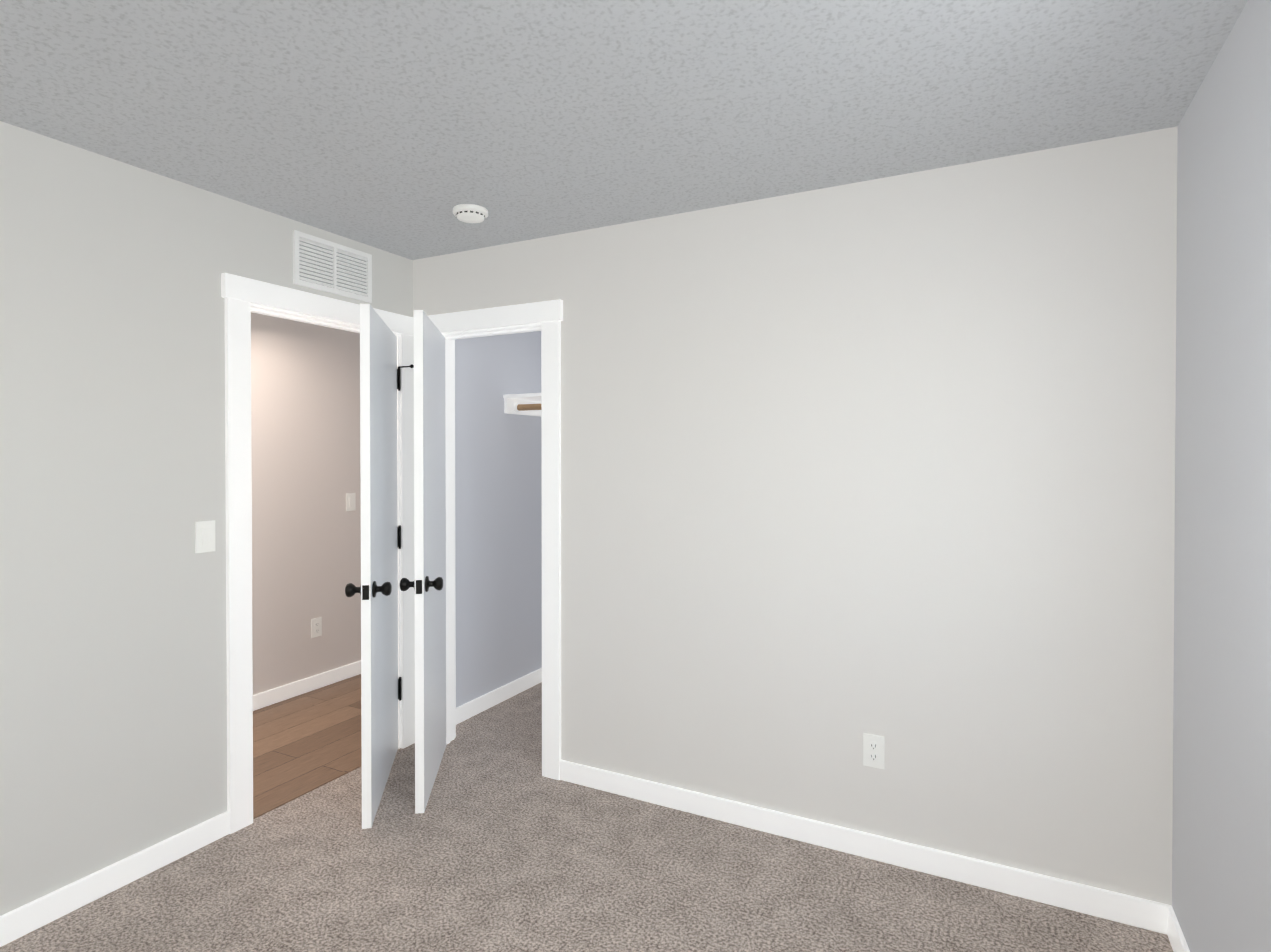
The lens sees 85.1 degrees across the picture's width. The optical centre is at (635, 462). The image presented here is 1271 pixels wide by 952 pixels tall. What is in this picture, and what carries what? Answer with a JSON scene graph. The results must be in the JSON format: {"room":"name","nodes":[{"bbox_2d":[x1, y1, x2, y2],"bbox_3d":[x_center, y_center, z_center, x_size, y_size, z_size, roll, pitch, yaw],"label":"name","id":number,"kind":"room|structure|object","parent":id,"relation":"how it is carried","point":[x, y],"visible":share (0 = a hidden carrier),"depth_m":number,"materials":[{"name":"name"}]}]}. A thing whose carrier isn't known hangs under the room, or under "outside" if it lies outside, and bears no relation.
{"room":"empty bedroom","nodes":[
{"label":"empty bedroom","id":0,"kind":"room"},
{"bbox_2d":[0,121,541,915],"bbox_3d":[-1.472,0.202,2.959,0.169,2.440,5.699,0,1,27],"label":"wall","id":1,"kind":"structure","parent":0,"point":[132,299],"depth_m":2.42,"materials":[{"name":"grey paint"}]},
{"bbox_2d":[0,811,229,946],"bbox_3d":[-2.116,1.391,1.589,0.014,0.088,2.423,0,1,27],"label":"baseboard","id":2,"kind":"structure","parent":1,"relation":"attached to","point":[21,921],"depth_m":2.29,"materials":[{"name":"white wood"}]},
{"bbox_2d":[195,520,214,552],"bbox_3d":[-1.599,0.275,2.580,0.013,0.116,0.072,0,1,27],"label":"light switch","id":3,"kind":"object","parent":1,"relation":"attached to","point":[204,536],"visible":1,"depth_m":2.58,"materials":[{"name":"white plastic"}]},
{"bbox_2d":[293,230,371,302],"bbox_3d":[-1.338,-0.864,3.079,0.014,0.224,0.405,0,1,27],"label":"air vent","id":4,"kind":"object","parent":1,"relation":"in","point":[321,264],"visible":1,"depth_m":3.06,"materials":[{"name":"white metal"}]},
{"bbox_2d":[345,304,413,828],"bbox_3d":[-1.095,0.398,3.047,0.171,2.022,0.775,0,1,-8],"label":"room door","id":5,"kind":"structure","parent":1,"relation":"in","point":[377,589],"depth_m":2.84,"materials":[{"name":"white wood"}]},
{"bbox_2d":[456,668,541,724],"bbox_3d":[-0.814,1.368,4.045,0.014,0.088,0.985,0,1,27],"label":"baseboard","id":6,"kind":"structure","parent":1,"relation":"attached to","point":[472,708],"depth_m":4.05,"materials":[{"name":"white wood"}]},
{"bbox_2d":[251,312,360,694],"bbox_3d":[-2.596,0.199,3.263,0.115,2.440,3.210,0,1,27],"label":"wall","id":7,"kind":"structure","parent":0,"point":[305,464],"depth_m":4.23,"materials":[{"name":"white paint"}]},
{"bbox_2d":[253,661,360,710],"bbox_3d":[-2.539,1.375,3.244,0.014,0.088,3.210,0,1,27],"label":"baseboard","id":8,"kind":"structure","parent":7,"relation":"attached to","point":[286,692],"depth_m":4.23,"materials":[{"name":"white wood"}]},
{"bbox_2d":[311,617,321,637],"bbox_3d":[-1.986,1.026,4.317,0.010,0.116,0.072,0,1,27],"label":"outlet","id":9,"kind":"object","parent":7,"relation":"attached to","point":[316,627],"visible":1,"depth_m":4.31,"materials":[{"name":"white plastic"}]},
{"bbox_2d":[346,493,355,510],"bbox_3d":[-1.864,0.257,4.542,0.013,0.116,0.072,0,1,27],"label":"hall light switch","id":10,"kind":"object","parent":7,"relation":"attached to","point":[350,501],"visible":1,"depth_m":4.54,"materials":[{"name":"white plastic"}]},
{"bbox_2d":[0,682,1172,951],"bbox_3d":[-0.245,1.458,1.748,3.233,0.050,4.649,0,1,27],"label":"floor carpet","id":11,"kind":"object","parent":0,"point":[500,844],"visible":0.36,"depth_m":2.32,"materials":[{"name":"grey carpet"}]},
{"bbox_2d":[0,0,1247,259],"bbox_3d":[-0.525,-1.033,1.286,3.328,0.060,3.614,0,1,27],"label":"ceiling","id":12,"kind":"structure","parent":0,"point":[402,128],"depth_m":1.90,"materials":[{"name":"white paint"}]},
{"bbox_2d":[453,204,487,222],"bbox_3d":[-0.663,-0.996,2.787,0.140,0.041,0.140,0,1,27],"label":"smoke detector","id":13,"kind":"object","parent":12,"relation":"attached to","point":[470,213],"visible":1,"depth_m":2.75,"materials":[{"name":"white plastic"}]},
{"bbox_2d":[413,126,1177,905],"bbox_3d":[0.328,0.203,2.826,3.213,2.440,0.163,0,1,27],"label":"wall","id":14,"kind":"structure","parent":0,"point":[831,476],"depth_m":2.48,"materials":[{"name":"white paint"}]},
{"bbox_2d":[400,310,445,813],"bbox_3d":[-0.908,0.397,3.100,0.451,2.022,0.564,0,1,27],"label":"closet door","id":15,"kind":"structure","parent":14,"relation":"in","point":[428,584],"depth_m":2.91,"materials":[{"name":"white wood"}]},
{"bbox_2d":[559,760,1171,933],"bbox_3d":[0.641,1.381,2.603,2.212,0.088,0.014,0,1,27],"label":"baseboard","id":16,"kind":"structure","parent":14,"relation":"attached to","point":[1112,906],"depth_m":2.46,"materials":[{"name":"white wood"}]},
{"bbox_2d":[863,733,883,768],"bbox_3d":[0.857,1.037,2.491,0.072,0.116,0.010,0,1,27],"label":"outlet","id":17,"kind":"object","parent":14,"relation":"attached to","point":[873,750],"visible":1,"depth_m":2.49,"materials":[{"name":"white plastic"}]},
{"bbox_2d":[1172,0,1270,951],"bbox_3d":[0.876,0.225,0.510,0.115,2.440,3.499,0,1,27],"label":"wall","id":18,"kind":"structure","parent":0,"point":[1221,865],"depth_m":1.64,"materials":[{"name":"grey paint"}]},
{"bbox_2d":[1167,907,1189,951],"bbox_3d":[0.842,1.400,0.596,0.014,0.088,3.370,0,1,27],"label":"baseboard","id":19,"kind":"structure","parent":18,"relation":"attached to","point":[1177,940],"depth_m":2.01,"materials":[{"name":"white wood"}]},
{"bbox_3d":[0.180,0.191,4.140,1.685,2.440,0.115,0,1,27],"label":"wall","id":20,"kind":"structure","parent":0,"visible":0},
{"bbox_2d":[503,393,541,416],"bbox_3d":[0.009,-0.347,3.928,1.570,0.109,0.410,0,1,27],"label":"shelf","id":21,"kind":"object","parent":20,"relation":"attached to","point":[526,404],"visible":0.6,"depth_m":4.14,"materials":[{"name":"white wood"}]},
{"label":"outside","id":22,"kind":"structure","parent":0,"visible":0},
{"bbox_2d":[253,674,361,818],"bbox_3d":[-2.858,1.433,4.248,3.727,0.054,4.700,0,1,27],"label":"floor","id":23,"kind":"structure","parent":22,"point":[305,743],"depth_m":3.51,"materials":[{"name":"brown wood"}]}
]}

